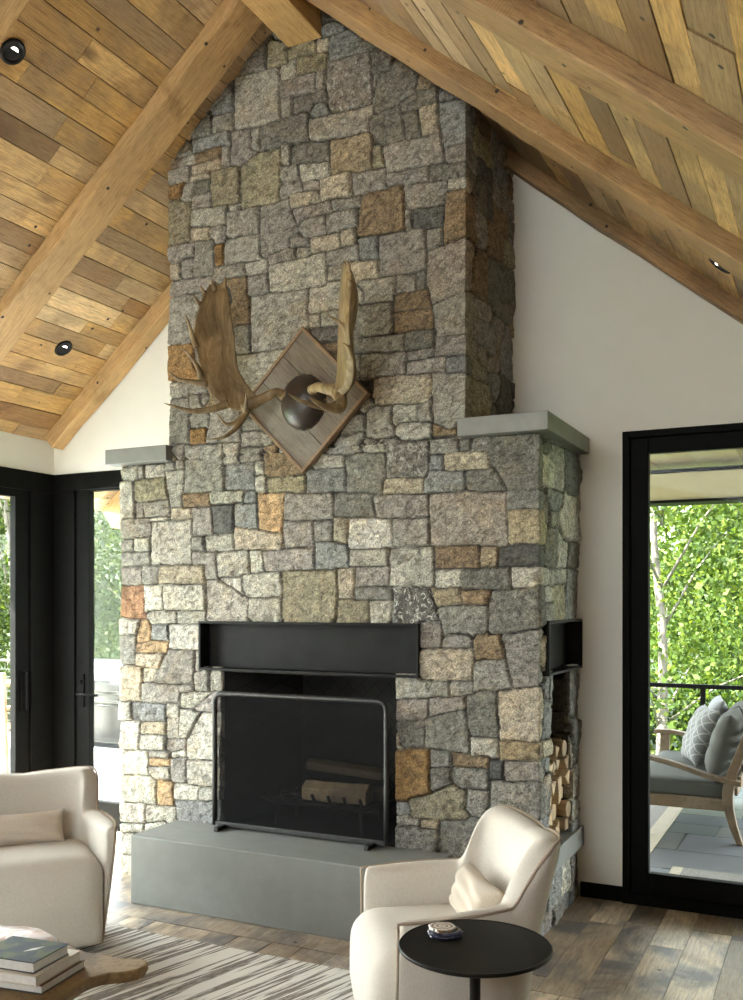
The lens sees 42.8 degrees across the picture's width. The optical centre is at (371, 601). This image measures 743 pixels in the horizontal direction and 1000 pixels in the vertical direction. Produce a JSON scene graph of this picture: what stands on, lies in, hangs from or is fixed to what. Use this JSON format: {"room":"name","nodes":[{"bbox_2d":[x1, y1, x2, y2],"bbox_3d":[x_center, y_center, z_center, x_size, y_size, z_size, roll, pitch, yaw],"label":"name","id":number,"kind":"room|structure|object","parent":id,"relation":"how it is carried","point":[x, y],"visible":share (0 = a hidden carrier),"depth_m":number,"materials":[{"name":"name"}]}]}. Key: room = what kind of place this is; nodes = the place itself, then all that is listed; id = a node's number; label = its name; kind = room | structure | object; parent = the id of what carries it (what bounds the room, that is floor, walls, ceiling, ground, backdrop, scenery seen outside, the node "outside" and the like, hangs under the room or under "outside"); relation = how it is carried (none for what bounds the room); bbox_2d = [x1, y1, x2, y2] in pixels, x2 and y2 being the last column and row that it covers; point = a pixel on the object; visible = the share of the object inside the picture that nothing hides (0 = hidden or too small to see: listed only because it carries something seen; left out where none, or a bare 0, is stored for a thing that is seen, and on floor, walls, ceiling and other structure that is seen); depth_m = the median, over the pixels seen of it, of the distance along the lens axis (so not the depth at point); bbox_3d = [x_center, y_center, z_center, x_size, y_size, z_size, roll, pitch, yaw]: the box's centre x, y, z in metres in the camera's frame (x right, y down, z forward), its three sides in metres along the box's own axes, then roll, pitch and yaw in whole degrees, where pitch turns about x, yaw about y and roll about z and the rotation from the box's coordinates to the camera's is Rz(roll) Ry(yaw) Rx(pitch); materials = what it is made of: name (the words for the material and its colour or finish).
{"room":"living room","nodes":[
{"label":"living room","id":0,"kind":"room"},
{"bbox_2d":[0,431,53,474],"bbox_3d":[-3.925,-0.983,2.896,0.140,0.261,8.170,0,0,26],"label":"wall","id":1,"kind":"structure","parent":0,"point":[16,451],"depth_m":6.18,"materials":[{"name":"paint"}]},
{"bbox_2d":[0,732,123,801],"bbox_3d":[-2.265,1.579,8.595,7.200,0.122,3.530,0,0,26],"label":"floor","id":2,"kind":"structure","parent":0,"point":[107,756],"depth_m":8.66,"materials":[{"name":"white"}]},
{"bbox_2d":[0,673,9,772],"bbox_3d":[-3.328,1.058,8.254,0.604,0.920,0.640,0,0,6],"label":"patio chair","id":3,"kind":"object","parent":2,"relation":"on","point":[4,726],"visible":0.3,"depth_m":7.95,"materials":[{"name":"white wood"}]},
{"bbox_2d":[0,658,9,720],"bbox_3d":[-1.499,1.105,10.052,7.100,0.825,0.050,0,0,26],"label":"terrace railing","id":4,"kind":"object","parent":2,"relation":"on","point":[1,659],"visible":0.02,"depth_m":11.46,"materials":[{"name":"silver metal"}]},
{"bbox_2d":[6,679,9,686],"bbox_3d":[-4.078,1.153,8.994,0.990,0.730,1.400,0,0,26],"label":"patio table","id":5,"kind":"object","parent":2,"relation":"on","point":[7,680],"visible":0.12,"depth_m":9.15,"materials":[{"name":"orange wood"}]},
{"bbox_2d":[94,659,122,743],"bbox_3d":[-3.009,1.068,10.151,1.520,0.900,0.684,0,0,26],"label":"gas grill","id":6,"kind":"object","parent":2,"relation":"on","point":[107,724],"visible":0.07,"depth_m":9.74,"materials":[{"name":"silver metal"}]},
{"bbox_2d":[94,659,122,690],"bbox_3d":[-2.990,0.778,10.188,1.400,0.320,0.580,0,0,26],"label":"hood","id":7,"kind":"object","parent":6,"relation":"attached to","point":[104,669],"depth_m":9.81,"materials":[{"name":"silver metal"}]},
{"bbox_2d":[0,0,271,510],"bbox_3d":[-2.795,-1.916,2.919,2.872,2.407,9.240,0,0,26],"label":"ceiling","id":8,"kind":"structure","parent":0,"point":[88,69],"depth_m":4.74,"materials":[{"name":"brown wood"}]},
{"bbox_2d":[0,38,25,64],"bbox_3d":[-1.544,-2.365,4.078,0.092,0.078,0.116,0,0,22],"label":"recessed light","id":9,"kind":"object","parent":8,"relation":"in","point":[12,51],"visible":1,"depth_m":4.07,"materials":[{"name":"black metal"}]},
{"bbox_2d":[0,0,29,43],"bbox_3d":[-1.991,-2.007,4.043,2.313,1.950,0.216,0,0,26],"label":"rafter","id":10,"kind":"object","parent":8,"relation":"attached to","point":[10,10],"visible":1,"depth_m":3.87,"materials":[{"name":"brown wood"}]},
{"bbox_2d":[54,341,71,355],"bbox_3d":[-1.861,-1.528,5.723,0.092,0.078,0.116,0,0,22],"label":"recessed light","id":11,"kind":"object","parent":8,"relation":"in","point":[63,348],"visible":1,"depth_m":5.72,"materials":[{"name":"black metal"}]},
{"bbox_2d":[45,281,172,449],"bbox_3d":[-1.112,-1.999,5.829,2.330,1.968,0.122,0,0,26],"label":"rafter","id":12,"kind":"object","parent":8,"relation":"attached to","point":[125,356],"visible":0.43,"depth_m":6.06,"materials":[{"name":"brown wood"}]},
{"bbox_2d":[102,490,121,528],"bbox_3d":[-1.437,-1.194,7.207,1.445,1.249,0.210,0,0,26],"label":"rafter","id":13,"kind":"object","parent":8,"relation":"attached to","point":[111,511],"visible":0.14,"depth_m":7.37,"materials":[{"name":"white"}]},
{"bbox_2d":[0,0,262,362],"bbox_3d":[-1.522,-2.008,5.006,2.313,1.949,0.219,0,0,26],"label":"rafter","id":14,"kind":"object","parent":8,"relation":"attached to","point":[233,24],"visible":0.97,"depth_m":4.84,"materials":[{"name":"brown wood"}]},
{"bbox_2d":[242,0,321,46],"bbox_3d":[-1.926,-2.888,1.441,0.203,0.224,7.284,0,0,26],"label":"ridge beam","id":15,"kind":"structure","parent":8,"relation":"attached to","point":[295,22],"depth_m":4.54,"materials":[{"name":"brown wood"}]},
{"bbox_2d":[54,174,742,894],"bbox_3d":[1.455,-0.787,4.731,8.127,4.575,0.160,0,0,26],"label":"wall","id":16,"kind":"structure","parent":0,"point":[606,342],"depth_m":4.80,"materials":[{"name":"paint"}]},
{"bbox_2d":[54,470,123,831],"bbox_3d":[-1.602,0.324,6.173,1.447,2.352,0.203,0,0,26],"label":"door","id":17,"kind":"structure","parent":16,"relation":"in","point":[74,695],"depth_m":6.31,"materials":[{"name":"black paint"}]},
{"bbox_2d":[580,881,621,901],"bbox_3d":[1.159,1.462,4.777,0.211,0.075,0.016,0,0,26],"label":"baseboard","id":18,"kind":"structure","parent":16,"relation":"attached to","point":[587,889],"depth_m":4.77,"materials":[{"name":"black paint"}]},
{"bbox_2d":[622,423,742,918],"bbox_3d":[2.203,0.328,4.344,2.044,2.345,0.180,0,0,26],"label":"door","id":19,"kind":"structure","parent":16,"relation":"in","point":[642,886],"depth_m":4.70,"materials":[{"name":"black paint"}]},
{"bbox_2d":[106,831,742,999],"bbox_3d":[-0.358,1.540,1.092,8.240,0.080,8.090,0,0,26],"label":"floor","id":20,"kind":"structure","parent":0,"point":[603,949],"depth_m":4.13,"materials":[{"name":"brown wood"}]},
{"bbox_2d":[74,924,353,999],"bbox_3d":[-1.572,1.496,3.132,2.930,0.009,2.555,0,0,26],"label":"area rug","id":21,"kind":"object","parent":20,"relation":"on","point":[178,968],"visible":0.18,"depth_m":3.79,"materials":[{"name":"fabric"}]},
{"bbox_2d":[0,766,116,947],"bbox_3d":[-1.504,1.134,4.143,0.728,0.712,0.604,0,0,-24],"label":"armchair","id":22,"kind":"object","parent":21,"relation":"on","point":[61,889],"visible":0.87,"depth_m":4.02,"materials":[{"name":"fabric"}]},
{"bbox_2d":[0,809,65,846],"bbox_3d":[-1.533,1.012,4.210,0.336,0.141,0.130,0,0,-22],"label":"lumbar cushion","id":23,"kind":"object","parent":22,"relation":"on","point":[15,829],"visible":0.99,"depth_m":4.17,"materials":[{"name":"beige fabric"}]},
{"bbox_2d":[0,940,147,999],"bbox_3d":[-1.185,1.295,2.769,0.832,0.392,0.741,0,0,26],"label":"coffee table","id":24,"kind":"object","parent":21,"relation":"on","point":[101,969],"visible":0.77,"depth_m":2.80,"materials":[{"name":"brown wood"}]},
{"bbox_2d":[0,925,56,941],"bbox_3d":[-1.144,1.082,3.058,0.294,0.032,0.124,0,0,19],"label":"slab","id":25,"kind":"object","parent":24,"relation":"on","point":[6,932],"visible":0.64,"depth_m":3.06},
{"bbox_2d":[0,958,85,994],"bbox_3d":[-1.021,1.085,2.784,0.278,0.026,0.207,0,0,18],"label":"book","id":26,"kind":"object","parent":24,"relation":"on","point":[75,968],"visible":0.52,"depth_m":2.69,"materials":[{"name":"white paper"}]},
{"bbox_2d":[0,949,80,986],"bbox_3d":[-1.028,1.057,2.771,0.268,0.030,0.210,0,0,17],"label":"book","id":27,"kind":"object","parent":26,"relation":"on","point":[6,976],"visible":0.43,"depth_m":2.67,"materials":[{"name":"beige paper"}]},
{"bbox_2d":[0,936,68,973],"bbox_3d":[-1.014,1.026,2.755,0.203,0.032,0.158,0,0,19],"label":"book","id":28,"kind":"object","parent":27,"relation":"on","point":[19,954],"visible":1,"depth_m":2.73,"materials":[{"name":"green paper"}]},
{"bbox_2d":[131,820,451,940],"bbox_3d":[-0.414,1.331,4.534,1.565,0.338,0.370,0,0,26],"label":"raised hearth","id":29,"kind":"object","parent":20,"relation":"on","point":[302,884],"visible":0.64,"depth_m":4.43,"materials":[{"name":"grey concrete"}]},
{"bbox_2d":[212,691,388,850],"bbox_3d":[-0.380,0.810,4.645,1.002,0.703,0.119,0,0,26],"label":"fire screen","id":30,"kind":"object","parent":29,"relation":"on","point":[221,825],"visible":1,"depth_m":4.64,"materials":[{"name":"metal"}]},
{"bbox_2d":[118,10,582,936],"bbox_3d":[-0.165,-0.780,5.019,2.407,4.560,0.757,0,0,26],"label":"stone fireplace","id":31,"kind":"object","parent":20,"relation":"on","point":[434,580],"depth_m":4.66,"materials":[{"name":"stone"}]},
{"bbox_2d":[105,445,207,467],"bbox_3d":[-1.104,-0.789,5.452,0.416,0.082,0.779,0,0,26],"label":"mantel ledge","id":32,"kind":"object","parent":31,"relation":"on","point":[158,453],"visible":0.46,"depth_m":5.10,"materials":[{"name":"grey stone"}]},
{"bbox_2d":[164,257,370,473],"bbox_3d":[-0.464,-1.120,4.466,1.039,0.979,0.521,0,0,26],"label":"antler mount","id":33,"kind":"object","parent":31,"relation":"attached to","point":[305,399],"visible":1,"depth_m":4.63,"materials":[{"name":"brown wood"}]},
{"bbox_2d":[302,780,373,804],"bbox_3d":[-0.175,0.972,4.848,0.360,0.097,0.115,0,0,23],"label":"log","id":34,"kind":"object","parent":31,"relation":"on","point":[336,791],"visible":0.93,"depth_m":4.80,"materials":[{"name":"brown wood"}]},
{"bbox_2d":[306,758,383,779],"bbox_3d":[-0.133,0.855,4.852,0.403,0.095,0.071,0,0,14],"label":"log","id":35,"kind":"object","parent":34,"relation":"on","point":[329,766],"visible":0.97,"depth_m":4.83,"materials":[{"name":"brown wood"}]},
{"bbox_2d":[338,782,389,800],"bbox_3d":[-0.073,0.986,4.942,0.340,0.066,0.081,0,0,29],"label":"log","id":36,"kind":"object","parent":31,"relation":"on","point":[378,791],"visible":0.2,"depth_m":4.85,"materials":[{"name":"brown wood"}]},
{"bbox_2d":[457,410,588,454],"bbox_3d":[0.747,-0.789,4.551,0.421,0.082,0.779,0,0,26],"label":"mantel ledge","id":37,"kind":"object","parent":31,"relation":"on","point":[546,423],"visible":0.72,"depth_m":4.23,"materials":[{"name":"grey stone"}]},
{"bbox_2d":[555,825,583,871],"bbox_3d":[0.733,1.188,4.630,0.462,0.100,0.646,0,0,26],"label":"ledge","id":38,"kind":"object","parent":31,"relation":"on","point":[571,842],"visible":0.25,"depth_m":4.59,"materials":[{"name":"grey stone"}]},
{"bbox_2d":[549,819,559,832],"bbox_3d":[0.736,1.093,4.640,0.357,0.072,0.075,0,0,24],"label":"log","id":39,"kind":"object","parent":38,"relation":"on","point":[555,822],"visible":0.11,"depth_m":4.58,"materials":[{"name":"brown wood"}]},
{"bbox_2d":[550,804,555,820],"bbox_3d":[0.738,1.017,4.651,0.322,0.089,0.103,0,0,25],"label":"log","id":40,"kind":"object","parent":39,"relation":"on","point":[553,806],"visible":0.1,"depth_m":4.57,"materials":[{"name":"beige wood"}]},
{"bbox_2d":[551,790,562,804],"bbox_3d":[0.758,0.940,4.660,0.355,0.078,0.079,0,0,27],"label":"log","id":41,"kind":"object","parent":40,"relation":"on","point":[556,798],"visible":0.16,"depth_m":4.55,"materials":[{"name":"brown wood"}]},
{"bbox_3d":[0.750,0.853,4.652,0.309,0.063,0.082,0,0,27],"label":"log","id":42,"kind":"object","parent":41,"relation":"on","visible":0},
{"bbox_2d":[550,759,559,771],"bbox_3d":[0.755,0.791,4.649,0.329,0.064,0.077,0,0,26],"label":"log","id":43,"kind":"object","parent":42,"relation":"on","point":[555,760],"visible":0.19,"depth_m":4.56,"materials":[{"name":"brown wood"}]},
{"bbox_2d":[551,739,566,756],"bbox_3d":[0.778,0.707,4.634,0.335,0.083,0.093,0,0,26],"label":"log","id":44,"kind":"object","parent":43,"relation":"on","point":[562,745],"visible":0.24,"depth_m":4.55,"materials":[{"name":"brown wood"}]},
{"bbox_2d":[549,826,559,836],"bbox_3d":[0.738,1.098,4.561,0.323,0.075,0.079,0,0,27],"label":"log","id":45,"kind":"object","parent":38,"relation":"on","point":[554,828],"visible":0.13,"depth_m":4.47,"materials":[{"name":"beige wood"}]},
{"bbox_3d":[0.685,1.017,4.573,0.360,0.078,0.091,0,0,25],"label":"log","id":46,"kind":"object","parent":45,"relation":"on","visible":0},
{"bbox_3d":[0.697,0.940,4.569,0.333,0.076,0.088,0,0,25],"label":"log","id":47,"kind":"object","parent":46,"relation":"on","visible":0},
{"bbox_2d":[552,775,561,791],"bbox_3d":[0.735,0.862,4.551,0.344,0.072,0.082,0,0,26],"label":"log","id":48,"kind":"object","parent":47,"relation":"on","point":[557,778],"visible":0.18,"depth_m":4.47,"materials":[{"name":"brown wood"}]},
{"bbox_2d":[549,760,556,772],"bbox_3d":[0.730,0.781,4.563,0.314,0.067,0.073,0,0,27],"label":"log","id":49,"kind":"object","parent":48,"relation":"on","point":[550,761],"visible":0.12,"depth_m":4.48,"materials":[{"name":"brown wood"}]},
{"bbox_2d":[549,745,558,758],"bbox_3d":[0.746,0.711,4.554,0.302,0.069,0.075,0,0,26],"label":"log","id":50,"kind":"object","parent":49,"relation":"on","point":[555,748],"visible":0.18,"depth_m":4.47,"materials":[{"name":"brown wood"}]},
{"bbox_2d":[555,817,567,830],"bbox_3d":[0.819,1.095,4.717,0.309,0.058,0.067,0,0,26],"label":"log","id":51,"kind":"object","parent":38,"relation":"on","point":[563,821],"visible":0.25,"depth_m":4.63,"materials":[{"name":"brown wood"}]},
{"bbox_2d":[556,800,570,816],"bbox_3d":[0.812,1.017,4.724,0.346,0.084,0.095,0,0,27],"label":"log","id":52,"kind":"object","parent":51,"relation":"on","point":[563,809],"visible":0.2,"depth_m":4.63,"materials":[{"name":"brown wood"}]},
{"bbox_3d":[0.788,0.940,4.731,0.328,0.065,0.075,0,0,26],"label":"log","id":53,"kind":"object","parent":52,"relation":"on","visible":0},
{"bbox_2d":[554,769,569,783],"bbox_3d":[0.802,0.866,4.722,0.355,0.077,0.084,0,0,27],"label":"log","id":54,"kind":"object","parent":53,"relation":"on","point":[564,773],"visible":0.21,"depth_m":4.65,"materials":[{"name":"brown wood"}]},
{"bbox_2d":[550,755,568,768],"bbox_3d":[0.799,0.791,4.726,0.358,0.070,0.082,0,0,27],"label":"log","id":55,"kind":"object","parent":54,"relation":"on","point":[563,764],"visible":0.2,"depth_m":4.64,"materials":[{"name":"brown wood"}]},
{"bbox_3d":[0.696,1.094,4.465,0.317,0.083,0.092,0,0,25],"label":"log","id":56,"kind":"object","parent":38,"relation":"on","visible":0},
{"bbox_2d":[549,812,552,824],"bbox_3d":[0.673,1.012,4.475,0.353,0.076,0.088,0,0,27],"label":"log","id":57,"kind":"object","parent":56,"relation":"on","point":[550,814],"visible":0.13,"depth_m":4.40,"materials":[{"name":"beige wood"}]},
{"bbox_3d":[0.669,0.939,4.479,0.322,0.085,0.098,0,0,25],"label":"log","id":58,"kind":"object","parent":57,"relation":"on","visible":0},
{"bbox_2d":[550,781,555,795],"bbox_3d":[0.688,0.871,4.479,0.359,0.067,0.085,0,0,28],"label":"log","id":59,"kind":"object","parent":58,"relation":"on","point":[553,784],"visible":0.14,"depth_m":4.39,"materials":[{"name":"beige wood"}]},
{"bbox_2d":[350,804,560,999],"bbox_3d":[0.268,1.117,3.125,0.649,0.765,0.652,0,0,-11],"label":"armchair","id":60,"kind":"object","parent":20,"relation":"on","point":[517,855],"visible":0.71,"depth_m":3.02,"materials":[{"name":"fabric"}]},
{"bbox_2d":[449,861,503,912],"bbox_3d":[0.344,0.985,3.140,0.135,0.152,0.361,0,0,-10],"label":"lumbar cushion","id":61,"kind":"object","parent":60,"relation":"on","point":[471,890],"visible":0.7,"depth_m":3.09,"materials":[{"name":"beige fabric"}]},
{"bbox_2d":[398,919,552,999],"bbox_3d":[0.280,1.214,2.564,0.415,0.572,0.415,0,0,26],"label":"side table","id":62,"kind":"object","parent":20,"relation":"on","point":[486,948],"visible":0.96,"depth_m":2.53,"materials":[{"name":"black metal"}]},
{"bbox_2d":[427,930,462,939],"bbox_3d":[0.207,0.925,2.646,0.103,0.007,0.101,0,0,26],"label":"coaster","id":63,"kind":"object","parent":62,"relation":"on","point":[431,935],"visible":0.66,"depth_m":2.61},
{"bbox_2d":[428,925,461,935],"bbox_3d":[0.205,0.918,2.647,0.095,0.006,0.096,0,0,26],"label":"coaster","id":64,"kind":"object","parent":63,"relation":"on","point":[457,930],"visible":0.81,"depth_m":2.62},
{"bbox_2d":[428,922,455,932],"bbox_3d":[0.196,0.911,2.648,0.078,0.008,0.080,0,0,26],"label":"coaster","id":65,"kind":"object","parent":64,"relation":"on","point":[439,927],"visible":1,"depth_m":2.64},
{"bbox_2d":[358,0,742,300],"bbox_3d":[-0.540,-1.986,1.208,2.702,2.266,8.140,0,0,26],"label":"ceiling","id":66,"kind":"structure","parent":0,"point":[695,45],"depth_m":3.28,"materials":[{"name":"brown wood"}]},
{"bbox_2d":[306,0,742,280],"bbox_3d":[0.755,-1.898,3.895,2.574,2.168,0.220,0,0,26],"label":"rafter","id":67,"kind":"object","parent":66,"relation":"attached to","point":[641,196],"visible":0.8,"depth_m":3.84,"materials":[{"name":"brown wood"}]},
{"bbox_2d":[438,0,742,184],"bbox_3d":[0.284,-1.901,2.933,2.578,2.164,0.218,0,0,26],"label":"rafter","id":68,"kind":"object","parent":66,"relation":"attached to","point":[581,58],"visible":0.85,"depth_m":2.67,"materials":[{"name":"brown wood"}]},
{"bbox_2d":[506,148,742,324],"bbox_3d":[1.158,-1.901,4.723,2.574,2.163,0.124,0,0,26],"label":"rafter","id":69,"kind":"object","parent":66,"relation":"attached to","point":[597,218],"visible":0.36,"depth_m":4.63,"materials":[{"name":"brown wood"}]},
{"bbox_2d":[709,258,729,273],"bbox_3d":[1.492,-1.439,4.056,0.092,0.078,0.116,0,0,30],"label":"recessed light","id":70,"kind":"object","parent":66,"relation":"in","point":[716,265],"visible":0.25,"depth_m":4.08,"materials":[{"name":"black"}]},
{"bbox_2d":[650,786,742,874],"bbox_3d":[3.849,1.579,5.617,6.400,0.122,3.530,0,0,26],"label":"floor","id":71,"kind":"structure","parent":0,"point":[700,839],"depth_m":5.92,"materials":[{"name":"grey stone"}]},
{"bbox_2d":[650,805,682,852],"bbox_3d":[1.161,1.514,7.054,2.110,0.007,2.300,0,0,26],"label":"rug","id":72,"kind":"object","parent":71,"relation":"on","point":[661,817],"visible":0.07,"depth_m":6.54,"materials":[{"name":"fabric"}]},
{"bbox_2d":[650,728,742,845],"bbox_3d":[2.291,1.118,6.604,0.825,0.800,1.340,0,0,26],"label":"sofa","id":73,"kind":"object","parent":72,"relation":"on","point":[731,785],"visible":0.56,"depth_m":5.96,"materials":[{"name":"brown wood"}]},
{"bbox_2d":[650,762,726,798],"bbox_3d":[2.106,1.198,6.355,0.600,0.124,0.596,0,0,26],"label":"seat cushion","id":74,"kind":"object","parent":73,"relation":"on","point":[665,779],"visible":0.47,"depth_m":6.11,"materials":[{"name":"grey fabric"}]},
{"bbox_2d":[705,707,742,775],"bbox_3d":[2.319,0.925,6.212,0.230,0.423,0.526,0,0,29],"label":"cushion","id":75,"kind":"object","parent":74,"relation":"on","point":[725,739],"visible":0.87,"depth_m":6.01,"materials":[{"name":"grey fabric"}]},
{"bbox_2d":[650,750,742,779],"bbox_3d":[2.370,1.198,6.899,0.600,0.124,0.596,0,0,26],"label":"seat cushion","id":76,"kind":"object","parent":73,"relation":"on","point":[673,755],"visible":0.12,"depth_m":6.89,"materials":[{"name":"grey fabric"}]},
{"bbox_2d":[681,704,720,766],"bbox_3d":[2.307,0.935,6.641,0.230,0.389,0.422,0,0,5],"label":"throw pillow","id":77,"kind":"object","parent":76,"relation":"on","point":[695,742],"visible":0.82,"depth_m":6.49,"materials":[{"name":"grey fabric"}]},
{"bbox_2d":[708,695,727,714],"bbox_3d":[2.506,0.900,6.966,0.207,0.395,0.422,0,0,15],"label":"throw pillow","id":78,"kind":"object","parent":76,"relation":"on","point":[717,703],"visible":0.24,"depth_m":6.80,"materials":[{"name":"white fabric"}]},
{"bbox_2d":[728,700,742,714],"bbox_3d":[2.578,0.925,6.753,0.221,0.423,0.526,0,0,29],"label":"cushion","id":79,"kind":"object","parent":76,"relation":"on","point":[739,704],"visible":0.11,"depth_m":6.62,"materials":[{"name":"grey fabric"}]},
{"bbox_2d":[650,682,742,750],"bbox_3d":[4.543,1.105,7.042,6.000,0.825,0.050,0,0,26],"label":"porch railing","id":80,"kind":"object","parent":71,"relation":"on","point":[702,687],"visible":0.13,"depth_m":7.90,"materials":[{"name":"black metal"}]},
{"bbox_2d":[669,866,742,881],"bbox_3d":[2.318,1.513,4.805,1.600,0.010,0.530,0,0,26],"label":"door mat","id":81,"kind":"object","parent":71,"relation":"on","point":[674,870],"visible":0.37,"depth_m":5.23,"materials":[{"name":"fabric"}]},
{"bbox_2d":[650,449,742,469],"bbox_3d":[3.274,-1.159,5.808,7.640,0.082,3.330,0,0,26],"label":"ceiling","id":82,"kind":"structure","parent":0,"point":[732,456],"depth_m":7.47,"materials":[{"name":"brown wood"}]},
{"bbox_2d":[650,469,742,500],"bbox_3d":[3.911,-0.935,7.116,7.600,0.220,0.220,0,0,26],"label":"header beam","id":83,"kind":"structure","parent":0,"point":[718,483],"depth_m":7.62,"materials":[{"name":"beige wood"}]},
{"bbox_2d":[650,465,742,506],"bbox_3d":[3.909,-0.938,7.111,7.600,0.275,0.270,0,0,26],"label":"trim","id":84,"kind":"structure","parent":83,"relation":"attached to","point":[726,500],"depth_m":7.64,"materials":[{"name":"black paint"}]},
{"bbox_3d":[-4.729,0.324,1.247,0.140,2.352,4.500,0,0,26],"label":"wall","id":85,"kind":"structure","parent":0,"visible":0},
{"bbox_2d":[0,466,53,772],"bbox_3d":[-2.955,0.324,4.832,0.168,2.352,3.500,0,0,26],"label":"sliding door","id":86,"kind":"structure","parent":85,"relation":"in","point":[31,494],"depth_m":6.21,"materials":[{"name":"black paint"}]},
{"label":"outside","id":87,"kind":"structure","parent":0,"visible":0},
{"bbox_2d":[0,505,738,760],"bbox_3d":[4.908,-1.600,44.327,110.000,11.800,36.000,0,0,26],"label":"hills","id":88,"kind":"structure","parent":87,"point":[675,745],"depth_m":41.03,"materials":[{"name":"green plant"}]},
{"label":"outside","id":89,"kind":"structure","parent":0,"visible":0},
{"bbox_3d":[15.328,4.250,31.465,120.000,0.300,110.000,0,0,26],"label":"ground","id":90,"kind":"structure","parent":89,"visible":0},
{"bbox_2d":[0,520,9,672],"bbox_3d":[-8.826,-0.681,19.213,5.085,9.572,4.350,0,0,-33],"label":"broadleaf tree","id":91,"kind":"object","parent":90,"relation":"on","point":[4,548],"visible":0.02,"depth_m":19.86,"materials":[{"name":"green plant"}]},
{"bbox_2d":[0,499,122,722],"bbox_3d":[-6.475,0.061,16.353,4.975,8.097,4.345,0,0,-28],"label":"broadleaf tree","id":92,"kind":"object","parent":90,"relation":"on","point":[5,513],"visible":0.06,"depth_m":16.01,"materials":[{"name":"green plant"}]},
{"bbox_2d":[1,510,121,672],"bbox_3d":[-5.127,-1.003,19.704,4.902,10.220,6.547,0,0,40],"label":"broadleaf tree","id":93,"kind":"object","parent":90,"relation":"on","point":[98,518],"visible":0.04,"depth_m":19.07,"materials":[{"name":"green plant"}]},
{"bbox_2d":[0,531,123,694],"bbox_3d":[-3.349,0.526,15.740,4.903,7.172,4.889,0,0,3],"label":"broadleaf tree","id":94,"kind":"object","parent":90,"relation":"on","point":[98,654],"visible":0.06,"depth_m":15.89,"materials":[{"name":"green plant"}]},
{"bbox_2d":[0,501,742,753],"bbox_3d":[-0.381,-0.293,26.172,48.264,11.175,11.771,0,0,25],"label":"foliage","id":95,"kind":"object","parent":90,"relation":"on","point":[719,546],"visible":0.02,"depth_m":20.84,"materials":[{"name":"green plant"}]},
{"bbox_2d":[650,468,742,754],"bbox_3d":[3.553,-0.341,11.289,4.901,8.890,4.025,0,0,-37],"label":"broadleaf tree","id":96,"kind":"object","parent":90,"relation":"on","point":[662,620],"visible":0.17,"depth_m":11.56,"materials":[{"name":"green plant"}]},
{"bbox_2d":[650,506,742,723],"bbox_3d":[3.747,-0.898,14.946,4.704,10.008,5.569,0,0,-40],"label":"broadleaf tree","id":97,"kind":"object","parent":90,"relation":"on","point":[739,639],"visible":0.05,"depth_m":13.90,"materials":[{"name":"green plant"}]},
{"bbox_2d":[650,503,742,750],"bbox_3d":[5.548,-0.720,11.708,5.167,9.647,5.800,0,0,12],"label":"broadleaf tree","id":98,"kind":"object","parent":90,"relation":"on","point":[678,509],"visible":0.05,"depth_m":11.43,"materials":[{"name":"green plant"}]},
{"bbox_2d":[698,504,742,657],"bbox_3d":[7.817,-1.108,15.276,5.050,10.432,5.911,0,0,-27],"label":"broadleaf tree","id":99,"kind":"object","parent":90,"relation":"on","point":[736,567],"visible":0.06,"depth_m":16.37,"materials":[{"name":"green plant"}]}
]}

